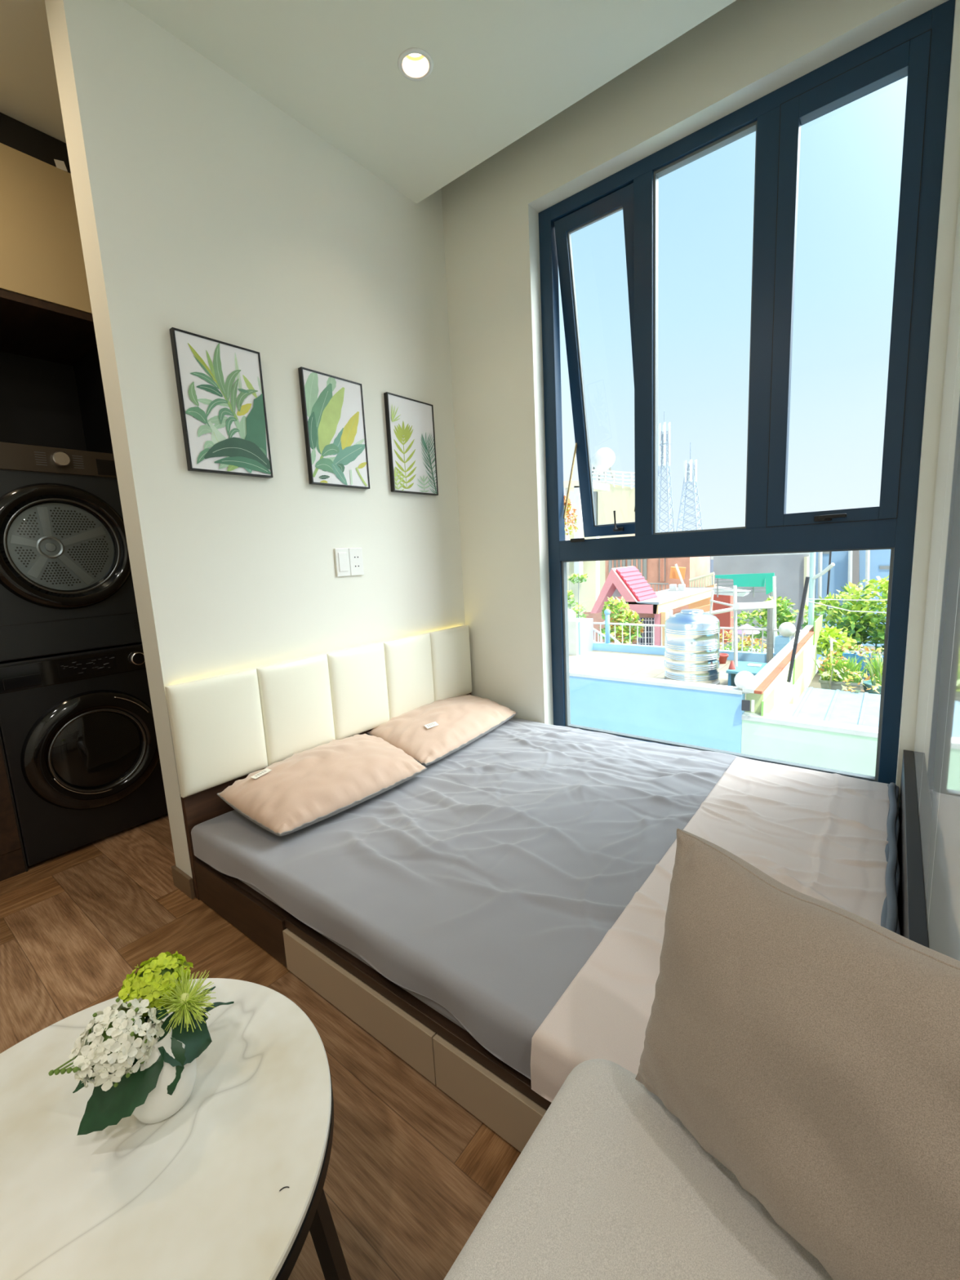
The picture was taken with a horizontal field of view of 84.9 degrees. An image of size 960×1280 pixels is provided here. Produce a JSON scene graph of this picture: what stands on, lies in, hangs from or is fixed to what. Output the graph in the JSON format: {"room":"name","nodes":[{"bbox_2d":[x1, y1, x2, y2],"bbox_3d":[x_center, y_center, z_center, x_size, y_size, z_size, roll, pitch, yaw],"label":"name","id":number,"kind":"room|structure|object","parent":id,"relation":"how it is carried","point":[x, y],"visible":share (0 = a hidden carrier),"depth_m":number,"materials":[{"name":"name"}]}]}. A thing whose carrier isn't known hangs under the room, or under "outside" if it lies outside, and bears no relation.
{"room":"studio apartment","nodes":[
{"label":"studio apartment","id":0,"kind":"room"},
{"bbox_2d":[44,0,465,893],"bbox_3d":[-0.679,-0.790,2.337,0.137,3.250,1.619,4,11,38],"label":"wall","id":1,"kind":"structure","parent":0,"point":[204,207],"depth_m":1.95,"materials":[{"name":"white paint"}]},
{"bbox_2d":[169,327,273,478],"bbox_3d":[-0.919,-0.833,1.894,0.023,0.454,0.308,4,11,38],"label":"framed picture","id":2,"kind":"object","parent":1,"relation":"attached to","point":[220,384],"visible":1,"depth_m":1.87,"materials":[{"name":"paper"}]},
{"bbox_2d":[297,366,369,488],"bbox_3d":[-0.621,-0.898,2.271,0.023,0.454,0.309,4,11,38],"label":"framed picture","id":3,"kind":"object","parent":1,"relation":"attached to","point":[333,408],"visible":1,"depth_m":2.25,"materials":[{"name":"green paper"}]},
{"bbox_2d":[333,548,351,576],"bbox_3d":[-0.612,-0.346,2.342,0.012,0.123,0.073,4,11,38],"label":"light switch","id":4,"kind":"object","parent":1,"relation":"attached to","point":[341,556],"visible":1,"depth_m":2.33,"materials":[{"name":"white plastic"}]},
{"bbox_2d":[348,547,364,575],"bbox_3d":[-0.567,-0.358,2.402,0.009,0.123,0.074,4,11,38],"label":"power socket","id":5,"kind":"object","parent":1,"relation":"attached to","point":[356,562],"visible":1,"depth_m":2.40,"materials":[{"name":"white plastic"}]},
{"bbox_2d":[383,391,438,495],"bbox_3d":[-0.336,-0.966,2.627,0.025,0.453,0.316,4,11,38],"label":"framed picture","id":6,"kind":"object","parent":1,"relation":"attached to","point":[410,423],"visible":1,"depth_m":2.61,"materials":[{"name":"paper"}]},
{"bbox_2d":[0,813,520,1279],"bbox_3d":[-0.495,1.104,1.089,5.100,0.120,4.300,4,11,38],"label":"floor","id":7,"kind":"structure","parent":0,"point":[412,1173],"depth_m":1.38,"materials":[{"name":"brown wood"}]},
{"bbox_2d":[0,112,113,881],"bbox_3d":[-1.827,-0.587,2.551,0.648,2.899,2.740,4,11,38],"label":"laundry cabinet","id":8,"kind":"object","parent":7,"relation":"on","point":[52,394],"visible":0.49,"depth_m":2.13,"materials":[{"name":"brown wood"}]},
{"bbox_2d":[0,288,97,366],"bbox_3d":[-2.257,-1.279,1.925,0.624,0.030,1.453,4,11,38],"label":"niche shelf","id":9,"kind":"object","parent":8,"relation":"attached to","point":[34,327],"depth_m":2.27,"materials":[{"name":"brown wood"}]},
{"bbox_2d":[0,642,168,866],"bbox_3d":[-1.897,0.462,2.482,0.621,0.858,0.598,4,11,38],"label":"washing machine","id":10,"kind":"object","parent":7,"relation":"on","point":[77,731],"visible":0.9,"depth_m":2.25,"materials":[{"name":"black metal"}]},
{"bbox_2d":[0,441,142,662],"bbox_3d":[-1.941,-0.383,2.350,0.620,0.837,0.598,4,11,38],"label":"dryer","id":11,"kind":"object","parent":10,"relation":"on","point":[66,582],"visible":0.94,"depth_m":2.17,"materials":[{"name":"black metal"}]},
{"bbox_2d":[0,977,351,1279],"bbox_3d":[-0.526,0.892,0.703,0.652,0.420,0.666,4,11,38],"label":"coffee table","id":12,"kind":"object","parent":7,"relation":"on","point":[193,1193],"visible":0.87,"depth_m":0.69,"materials":[{"name":"white stone"}]},
{"bbox_2d":[132,1021,196,1124],"bbox_3d":[-0.458,0.612,0.752,0.088,0.110,0.088,4,11,38],"label":"vase","id":13,"kind":"object","parent":12,"relation":"on","point":[159,1105],"visible":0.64,"depth_m":0.72,"materials":[{"name":"white ceramic"}]},
{"bbox_2d":[48,997,186,1135],"bbox_3d":[-0.487,0.574,0.714,0.121,0.141,0.109,1,10,22],"label":"hydrangea","id":14,"kind":"object","parent":13,"relation":"in","point":[116,1051],"visible":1,"depth_m":0.70,"materials":[{"name":"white plant"}]},
{"bbox_2d":[118,951,193,1031],"bbox_3d":[-0.485,0.556,0.795,0.091,0.152,0.100,-3,9,-2],"label":"hydrangea","id":15,"kind":"object","parent":13,"relation":"in","point":[152,980],"visible":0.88,"depth_m":0.77,"materials":[{"name":"green plant"}]},
{"bbox_2d":[144,965,234,1066],"bbox_3d":[-0.434,0.563,0.774,0.086,0.139,0.106,-2,9,4],"label":"chrysanthemum","id":16,"kind":"object","parent":13,"relation":"in","point":[188,1023],"visible":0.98,"depth_m":0.77,"materials":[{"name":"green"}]},
{"bbox_2d":[177,992,189,1004],"bbox_3d":[-0.437,0.530,0.775,0.016,0.016,0.016,4,11,38],"label":"flower","id":17,"kind":"object","parent":16,"relation":"on","point":[181,996],"depth_m":0.77,"materials":[{"name":"green plant"}]},
{"bbox_2d":[171,865,195,899],"bbox_3d":[-1.105,0.899,1.953,0.153,0.078,0.013,4,11,38],"label":"baseboard","id":18,"kind":"structure","parent":7,"relation":"on","point":[182,881],"depth_m":1.94,"materials":[{"name":"brown wood"}]},
{"bbox_2d":[164,624,928,1152],"bbox_3d":[0.231,0.483,1.851,2.033,0.798,1.615,4,11,38],"label":"bed","id":19,"kind":"object","parent":7,"relation":"on","point":[226,728],"visible":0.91,"depth_m":1.82,"materials":[{"name":"white leather"}]},
{"bbox_2d":[191,717,755,1079],"bbox_3d":[0.238,0.630,1.883,1.956,0.164,1.618,4,11,38],"label":"mattress","id":20,"kind":"object","parent":19,"relation":"on","point":[480,884],"visible":0.48,"depth_m":1.55,"materials":[{"name":"grey fabric"}]},
{"bbox_2d":[217,733,426,835],"bbox_3d":[-0.579,0.506,2.031,0.442,0.145,0.708,4,11,38],"label":"pillow","id":21,"kind":"object","parent":20,"relation":"on","point":[309,787],"visible":1,"depth_m":1.89,"materials":[{"name":"beige fabric"}]},
{"bbox_2d":[366,694,517,765],"bbox_3d":[-0.156,0.397,2.624,0.455,0.137,0.814,4,11,38],"label":"pillow","id":22,"kind":"object","parent":20,"relation":"on","point":[429,733],"visible":0.93,"depth_m":2.46,"materials":[{"name":"beige fabric"}]},
{"bbox_2d":[530,757,900,1102],"bbox_3d":[0.788,0.672,1.416,0.534,0.147,1.585,4,11,38],"label":"blanket","id":23,"kind":"object","parent":20,"relation":"on","point":[828,837],"visible":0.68,"depth_m":1.38,"materials":[{"name":"beige fabric"}]},
{"bbox_2d":[443,1058,833,1279],"bbox_3d":[0.172,0.771,0.024,1.020,0.800,1.292,4,11,38],"label":"sofa","id":24,"kind":"object","parent":7,"relation":"on","point":[610,1184],"visible":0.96,"depth_m":0.61,"materials":[{"name":"grey fabric"}]},
{"bbox_2d":[635,828,959,1279],"bbox_3d":[0.386,0.469,0.557,0.205,0.336,0.476,-10,11,-37],"label":"throw cushion","id":25,"kind":"object","parent":24,"relation":"on","point":[809,1046],"visible":1,"depth_m":0.52,"materials":[{"name":"beige fabric"}]},
{"bbox_2d":[913,188,959,960],"bbox_3d":[1.193,-0.479,0.893,0.550,2.895,1.635,4,11,38],"label":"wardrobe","id":26,"kind":"object","parent":7,"relation":"on","point":[936,752],"visible":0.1,"depth_m":1.11,"materials":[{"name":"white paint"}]},
{"bbox_2d":[0,0,736,204],"bbox_3d":[-0.736,-1.855,0.509,4.900,0.120,3.807,4,11,38],"label":"ceiling","id":27,"kind":"structure","parent":0,"point":[502,69],"depth_m":1.83,"materials":[{"name":"white paint"}]},
{"bbox_2d":[397,47,433,80],"bbox_3d":[-0.229,-2.059,1.848,0.126,0.066,0.126,4,11,38],"label":"recessed light","id":28,"kind":"object","parent":27,"relation":"in","point":[415,64],"visible":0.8,"depth_m":1.88,"materials":[{"name":"white paint"}]},
{"bbox_2d":[440,0,959,813],"bbox_3d":[0.115,-0.912,2.857,3.660,3.250,0.200,4,11,38],"label":"wall","id":29,"kind":"structure","parent":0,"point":[746,51],"depth_m":2.48,"materials":[{"name":"white paint"}]},
{"bbox_2d":[537,0,955,783],"bbox_3d":[1.005,-0.736,2.339,1.477,2.575,0.326,5,12,40],"label":"window","id":30,"kind":"structure","parent":29,"relation":"attached to","point":[919,49],"depth_m":2.00,"materials":[{"name":"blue metal"}]},
{"bbox_2d":[805,600,886,613],"bbox_3d":[6.090,-0.529,8.394,1.598,0.219,0.018,4,11,38],"label":"clothesline","id":31,"kind":"object","parent":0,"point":[806,600],"visible":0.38,"depth_m":8.52,"materials":[{"name":"white"}]},
{"label":"outside","id":32,"kind":"structure","parent":0,"visible":0},
{"bbox_2d":[710,552,816,648],"bbox_3d":[11.305,-1.735,20.684,3.381,3.736,4.200,4,11,38],"label":"concrete building","id":33,"kind":"structure","parent":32,"point":[790,571],"depth_m":18.85,"materials":[{"name":"white paint"}]},
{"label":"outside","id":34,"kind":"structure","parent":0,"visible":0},
{"bbox_2d":[719,630,766,652],"bbox_3d":[5.966,0.702,11.976,1.234,1.868,0.677,4,11,38],"label":"shrub","id":35,"kind":"object","parent":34,"point":[748,640],"visible":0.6,"depth_m":11.81,"materials":[{"name":"yellow plant"}]},
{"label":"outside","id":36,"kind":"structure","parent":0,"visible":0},
{"bbox_2d":[710,559,713,585],"bbox_3d":[11.698,-3.217,26.574,1.316,3.354,4.150,4,11,38],"label":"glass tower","id":37,"kind":"structure","parent":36,"point":[711,560],"depth_m":24.68,"materials":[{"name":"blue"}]},
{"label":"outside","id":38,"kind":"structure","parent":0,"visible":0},
{"bbox_2d":[598,595,644,644],"bbox_3d":[3.547,0.320,13.284,1.150,2.856,1.032,4,11,38],"label":"shrub","id":39,"kind":"object","parent":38,"point":[621,617],"visible":0.74,"depth_m":13.08,"materials":[{"name":"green plant"}]},
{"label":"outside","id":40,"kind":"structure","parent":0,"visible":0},
{"bbox_2d":[737,623,759,648],"bbox_3d":[6.482,0.549,12.819,0.571,1.920,0.600,4,11,38],"label":"parasol","id":41,"kind":"object","parent":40,"point":[746,625],"visible":0.49,"depth_m":12.56,"materials":[{"name":"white fabric"}]},
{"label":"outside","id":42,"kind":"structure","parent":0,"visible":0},
{"bbox_2d":[583,565,722,649],"bbox_3d":[5.631,-0.664,17.456,4.360,3.675,5.500,4,11,38],"label":"house","id":43,"kind":"structure","parent":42,"point":[628,583],"depth_m":15.54,"materials":[{"name":"pink paint"}]},
{"bbox_2d":[637,617,654,645],"bbox_3d":[5.158,0.067,16.360,0.586,1.532,0.024,4,11,38],"label":"grille","id":44,"kind":"object","parent":43,"relation":"attached to","point":[646,620],"depth_m":16.25,"materials":[{"name":"white metal"}]},
{"bbox_2d":[669,584,676,591],"bbox_3d":[6.635,-1.790,18.052,0.220,0.240,0.250,2,10,27],"label":"tub","id":45,"kind":"object","parent":43,"relation":"on","point":[672,587],"visible":0.73,"depth_m":17.95,"materials":[{"name":"white paint"}]},
{"bbox_2d":[677,584,685,591],"bbox_3d":[6.864,-1.773,17.873,0.220,0.240,0.250,2,10,27],"label":"tub","id":46,"kind":"object","parent":43,"relation":"on","point":[680,587],"visible":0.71,"depth_m":17.77,"materials":[{"name":"white paint"}]},
{"bbox_2d":[688,572,716,608],"bbox_3d":[8.094,-1.611,19.085,0.895,1.706,0.460,4,11,38],"label":"balcony","id":47,"kind":"object","parent":43,"relation":"attached to","point":[705,602],"visible":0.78,"depth_m":18.88,"materials":[{"name":"brown paint"}]},
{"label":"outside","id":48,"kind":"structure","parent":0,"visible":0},
{"bbox_2d":[712,586,750,642],"bbox_3d":[7.283,-0.727,15.226,0.995,1.651,1.100,4,11,38],"label":"shed","id":49,"kind":"object","parent":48,"point":[726,619],"visible":0.57,"depth_m":15.28,"materials":[{"name":"red brick"}]},
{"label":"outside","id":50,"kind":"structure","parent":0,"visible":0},
{"bbox_2d":[826,551,831,608],"bbox_3d":[9.035,-1.543,13.608,0.068,1.718,0.050,4,11,38],"label":"mast","id":51,"kind":"object","parent":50,"point":[830,553],"visible":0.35,"depth_m":13.58,"materials":[{"name":"grey metal"}]},
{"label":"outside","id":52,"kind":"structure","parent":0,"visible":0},
{"bbox_2d":[715,573,774,597],"bbox_3d":[7.004,-1.447,13.962,1.464,0.641,0.220,4,11,38],"label":"shade net","id":53,"kind":"object","parent":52,"point":[757,580],"visible":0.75,"depth_m":13.86,"materials":[{"name":"teal fabric"}]},
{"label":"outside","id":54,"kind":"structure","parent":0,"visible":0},
{"bbox_2d":[593,621,620,643],"bbox_3d":[2.947,-0.126,12.522,1.088,0.736,0.050,4,11,38],"label":"stair railing","id":55,"kind":"object","parent":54,"point":[594,629],"visible":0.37,"depth_m":12.55,"materials":[{"name":"white metal"}]},
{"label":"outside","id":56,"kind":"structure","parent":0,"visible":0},
{"bbox_2d":[567,573,587,617],"bbox_3d":[2.309,-0.253,12.614,0.709,2.720,0.503,4,11,38],"label":"tree","id":57,"kind":"object","parent":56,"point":[582,579],"visible":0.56,"depth_m":12.43,"materials":[{"name":"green plant"}]},
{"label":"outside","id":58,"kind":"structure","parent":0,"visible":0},
{"bbox_2d":[604,556,710,613],"bbox_3d":[7.755,-2.482,23.468,3.759,3.538,4.030,4,11,38],"label":"apartment","id":59,"kind":"structure","parent":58,"point":[656,571],"depth_m":22.30,"materials":[{"name":"orange"}]},
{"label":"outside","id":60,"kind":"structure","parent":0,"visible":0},
{"bbox_2d":[563,480,609,617],"bbox_3d":[3.631,-2.925,20.215,2.331,6.095,2.000,4,11,38],"label":"building","id":61,"kind":"structure","parent":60,"point":[589,590],"depth_m":19.34,"materials":[{"name":"beige paint"}]},
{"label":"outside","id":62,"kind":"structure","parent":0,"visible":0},
{"bbox_2d":[805,598,887,600],"bbox_3d":[6.080,-0.643,8.380,1.583,0.029,0.018,4,11,38],"label":"clothesline","id":63,"kind":"object","parent":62,"point":[806,598],"visible":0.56,"depth_m":8.43,"materials":[{"name":"white"}]},
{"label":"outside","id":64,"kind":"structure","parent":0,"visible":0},
{"bbox_2d":[808,551,815,625],"bbox_3d":[6.477,-0.596,10.267,0.135,2.421,0.100,4,11,38],"label":"drain pipe","id":65,"kind":"object","parent":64,"point":[812,555],"visible":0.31,"depth_m":10.18,"materials":[{"name":"teal"}]},
{"bbox_2d":[812,562,835,579],"bbox_3d":[6.482,-1.292,9.931,0.070,0.331,0.490,-5,9,-11],"label":"pipe","id":66,"kind":"object","parent":65,"relation":"attached to","point":[828,567],"visible":1,"depth_m":9.87,"materials":[{"name":"white plastic"}]},
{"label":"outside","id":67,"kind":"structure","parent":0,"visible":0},
{"bbox_2d":[727,648,822,673],"bbox_3d":[38.193,-10.231,100.000,220.000,0.200,199.800,4,11,38],"label":"ground","id":68,"kind":"structure","parent":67,"point":[765,649],"depth_m":31.95,"materials":[{"name":"grey"}]},
{"bbox_2d":[564,495,579,590],"bbox_3d":[2.795,0.080,16.265,0.703,8.882,0.659,4,11,38],"label":"shrub","id":69,"kind":"object","parent":68,"relation":"on","point":[568,508],"visible":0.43,"depth_m":15.68,"materials":[{"name":"yellow plant"}]},
{"bbox_2d":[568,469,635,591],"bbox_3d":[6.191,-4.384,28.914,7.029,8.898,5.345,4,11,38],"label":"building","id":70,"kind":"structure","parent":68,"relation":"on","point":[620,500],"depth_m":25.02,"materials":[{"name":"beige paint"}]},
{"bbox_2d":[591,447,615,480],"bbox_3d":[6.076,-8.699,26.181,1.241,1.416,1.987,-1,9,12],"label":"tank","id":71,"kind":"object","parent":70,"relation":"on","point":[603,459],"visible":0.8,"depth_m":25.27,"materials":[{"name":"white paint"}]},
{"bbox_2d":[657,411,674,532],"bbox_3d":[21.960,-15.246,62.672,2.320,22.883,2.320,4,11,38],"label":"mast","id":72,"kind":"object","parent":68,"relation":"on","point":[665,435],"visible":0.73,"depth_m":61.62,"materials":[{"name":"silver metal"}]},
{"bbox_2d":[568,608,791,753],"bbox_3d":[2.240,2.599,9.796,5.675,5.964,4.520,4,11,38],"label":"house","id":73,"kind":"structure","parent":68,"relation":"on","point":[619,687],"depth_m":6.85,"materials":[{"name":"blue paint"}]},
{"bbox_2d":[663,608,719,684],"bbox_3d":[3.407,0.103,8.454,0.853,1.189,0.853,4,11,38],"label":"water tank","id":74,"kind":"object","parent":73,"relation":"on","point":[691,642],"visible":1,"depth_m":8.13,"materials":[{"name":"silver metal"}]},
{"bbox_2d":[593,608,801,653],"bbox_3d":[4.130,-0.210,10.557,4.000,0.763,0.140,4,11,38],"label":"terrace railing","id":75,"kind":"object","parent":73,"relation":"on","point":[606,611],"visible":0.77,"depth_m":11.07,"materials":[{"name":"white metal"}]},
{"bbox_2d":[719,653,728,663],"bbox_3d":[4.517,0.349,9.814,0.230,0.170,0.230,4,11,38],"label":"flower pot","id":76,"kind":"object","parent":73,"relation":"on","point":[723,656],"visible":0.72,"depth_m":9.74,"materials":[{"name":"red ceramic"}]},
{"bbox_2d":[706,576,777,675],"bbox_3d":[4.407,-0.238,9.099,1.137,1.566,2.550,4,11,38],"label":"frame","id":77,"kind":"object","parent":73,"relation":"on","point":[771,606],"visible":0.8,"depth_m":9.27,"materials":[{"name":"white metal"}]},
{"bbox_2d":[733,671,755,693],"bbox_3d":[3.006,0.475,5.963,0.216,0.246,0.216,4,11,38],"label":"globe lamp","id":78,"kind":"object","parent":73,"relation":"on","point":[743,679],"visible":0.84,"depth_m":5.89,"materials":[{"name":"white glass"}]},
{"bbox_2d":[725,661,767,686],"bbox_3d":[4.178,0.565,8.127,0.507,0.300,0.800,4,11,38],"label":"table","id":79,"kind":"object","parent":73,"relation":"on","point":[742,665],"visible":0.44,"depth_m":8.01,"materials":[{"name":"blue"}]},
{"bbox_2d":[728,660,735,669],"bbox_3d":[3.853,0.379,8.026,0.100,0.130,0.100,4,11,38],"label":"cone","id":80,"kind":"object","parent":79,"relation":"on","point":[731,666],"visible":1,"depth_m":8.00,"materials":[{"name":"red plastic"}]},
{"bbox_2d":[746,663,761,666],"bbox_3d":[4.276,0.392,8.178,0.180,0.015,0.150,4,11,38],"label":"box","id":81,"kind":"object","parent":79,"relation":"on","point":[748,664],"visible":1,"depth_m":8.15,"materials":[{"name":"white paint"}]},
{"bbox_2d":[741,699,754,711],"bbox_3d":[2.987,0.731,5.854,0.125,0.131,0.094,2,10,27],"label":"floodlight","id":82,"kind":"object","parent":73,"relation":"attached to","point":[745,706],"visible":1,"depth_m":5.83,"materials":[{"name":"grey metal"}]},
{"bbox_2d":[778,622,795,639],"bbox_3d":[5.527,-0.173,9.455,0.270,0.300,0.270,4,11,38],"label":"globe lamp","id":83,"kind":"object","parent":73,"relation":"on","point":[787,629],"visible":1,"depth_m":9.37,"materials":[{"name":"white glass"}]},
{"bbox_2d":[675,442,702,531],"bbox_3d":[23.655,-12.617,59.258,2.920,18.583,2.920,4,11,38],"label":"mast","id":84,"kind":"object","parent":68,"relation":"on","point":[690,466],"visible":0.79,"depth_m":58.42,"materials":[{"name":"silver metal"}]},
{"bbox_2d":[732,595,799,652],"bbox_3d":[7.271,0.788,13.544,1.569,3.878,1.098,4,11,38],"label":"tree","id":85,"kind":"object","parent":68,"relation":"on","point":[781,611],"visible":0.48,"depth_m":13.08,"materials":[{"name":"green plant"}]},
{"bbox_2d":[742,614,822,716],"bbox_3d":[5.027,2.775,8.504,0.330,5.736,5.896,4,11,38],"label":"wall","id":86,"kind":"structure","parent":68,"relation":"on","point":[771,693],"depth_m":7.26,"materials":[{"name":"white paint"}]},
{"bbox_2d":[741,644,884,776],"bbox_3d":[8.362,2.938,7.905,6.328,5.265,9.020,4,11,38],"label":"house","id":87,"kind":"structure","parent":68,"relation":"on","point":[831,729],"depth_m":5.77,"materials":[{"name":"white paint"}]},
{"bbox_2d":[786,576,809,682],"bbox_3d":[4.037,-0.112,6.668,0.044,1.388,0.314,-4,9,-4],"label":"pole","id":88,"kind":"object","parent":87,"relation":"on","point":[807,578],"visible":1,"depth_m":6.64,"materials":[{"name":"grey metal"}]},
{"bbox_2d":[817,648,849,689],"bbox_3d":[5.670,0.546,8.428,0.443,0.819,0.450,4,11,38],"label":"potted plant","id":89,"kind":"object","parent":87,"relation":"on","point":[824,673],"visible":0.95,"depth_m":8.42,"materials":[{"name":"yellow plant"}]},
{"bbox_2d":[816,623,857,662],"bbox_3d":[6.752,0.162,10.089,0.869,0.954,0.799,4,11,38],"label":"shrub","id":90,"kind":"object","parent":87,"relation":"on","point":[833,631],"visible":0.64,"depth_m":9.93,"materials":[{"name":"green plant"}]},
{"bbox_2d":[811,638,873,692],"bbox_3d":[5.881,0.449,8.536,0.574,0.951,0.800,-10,11,-39],"label":"trough","id":91,"kind":"object","parent":87,"relation":"on","point":[824,682],"visible":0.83,"depth_m":8.45,"materials":[{"name":"grey plastic"}]},
{"bbox_2d":[800,591,885,649],"bbox_3d":[7.750,-0.319,11.265,1.553,1.438,1.310,4,11,38],"label":"shrub","id":92,"kind":"object","parent":87,"relation":"on","point":[821,608],"visible":0.36,"depth_m":10.96,"materials":[{"name":"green plant"}]},
{"bbox_2d":[826,575,888,653],"bbox_3d":[8.093,-0.428,10.695,1.825,1.795,1.484,4,11,38],"label":"shrub","id":93,"kind":"object","parent":87,"relation":"on","point":[882,583],"visible":0.38,"depth_m":10.62,"materials":[{"name":"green plant"}]},
{"bbox_2d":[841,644,875,679],"bbox_3d":[6.782,0.406,9.445,0.502,0.666,0.368,4,11,38],"label":"crate","id":94,"kind":"object","parent":87,"relation":"on","point":[846,653],"visible":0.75,"depth_m":9.36,"materials":[{"name":"blue plastic"}]},
{"bbox_2d":[841,671,880,693],"bbox_3d":[5.482,0.769,7.574,0.484,0.661,0.463,4,11,38],"label":"potted plant","id":95,"kind":"object","parent":87,"relation":"on","point":[874,687],"visible":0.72,"depth_m":7.58,"materials":[{"name":"yellow plant"}]},
{"bbox_2d":[854,651,879,680],"bbox_3d":[6.442,0.530,8.738,0.454,0.677,0.475,4,11,38],"label":"potted plant","id":96,"kind":"object","parent":87,"relation":"on","point":[866,652],"visible":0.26,"depth_m":8.70,"materials":[{"name":"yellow plant"}]},
{"bbox_2d":[862,652,883,694],"bbox_3d":[6.398,0.555,8.349,0.574,0.748,0.582,4,11,38],"label":"round planter","id":97,"kind":"object","parent":87,"relation":"on","point":[876,668],"visible":0.39,"depth_m":8.34,"materials":[{"name":"teal"}]},
{"bbox_2d":[859,589,888,653],"bbox_3d":[8.643,-0.342,10.328,1.992,1.683,1.708,4,11,38],"label":"shrub","id":98,"kind":"object","parent":87,"relation":"on","point":[876,634],"visible":0.07,"depth_m":10.52,"materials":[{"name":"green plant"}]},
{"bbox_2d":[869,647,884,665],"bbox_3d":[7.031,0.441,9.132,0.480,0.668,0.373,4,11,38],"label":"potted plant","id":99,"kind":"object","parent":87,"relation":"on","point":[878,650],"visible":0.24,"depth_m":9.14,"materials":[{"name":"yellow plant"}]},
{"bbox_2d":[815,549,890,659],"bbox_3d":[16.200,-1.703,19.857,6.097,4.614,5.470,4,11,38],"label":"building","id":100,"kind":"structure","parent":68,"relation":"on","point":[855,566],"depth_m":18.83,"materials":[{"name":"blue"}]},
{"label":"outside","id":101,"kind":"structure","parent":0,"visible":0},
{"bbox_2d":[669,566,685,579],"bbox_3d":[7.684,-2.610,20.417,0.588,0.499,0.400,1,10,21],"label":"crate","id":102,"kind":"object","parent":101,"point":[673,573],"visible":0.94,"depth_m":20.25,"materials":[{"name":"orange"}]},
{"bbox_2d":[675,564,684,584],"bbox_3d":[7.627,-2.411,19.978,0.442,0.981,0.090,4,11,38],"label":"plank","id":103,"kind":"object","parent":102,"relation":"on","point":[676,565],"visible":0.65,"depth_m":19.96,"materials":[{"name":"white wood"}]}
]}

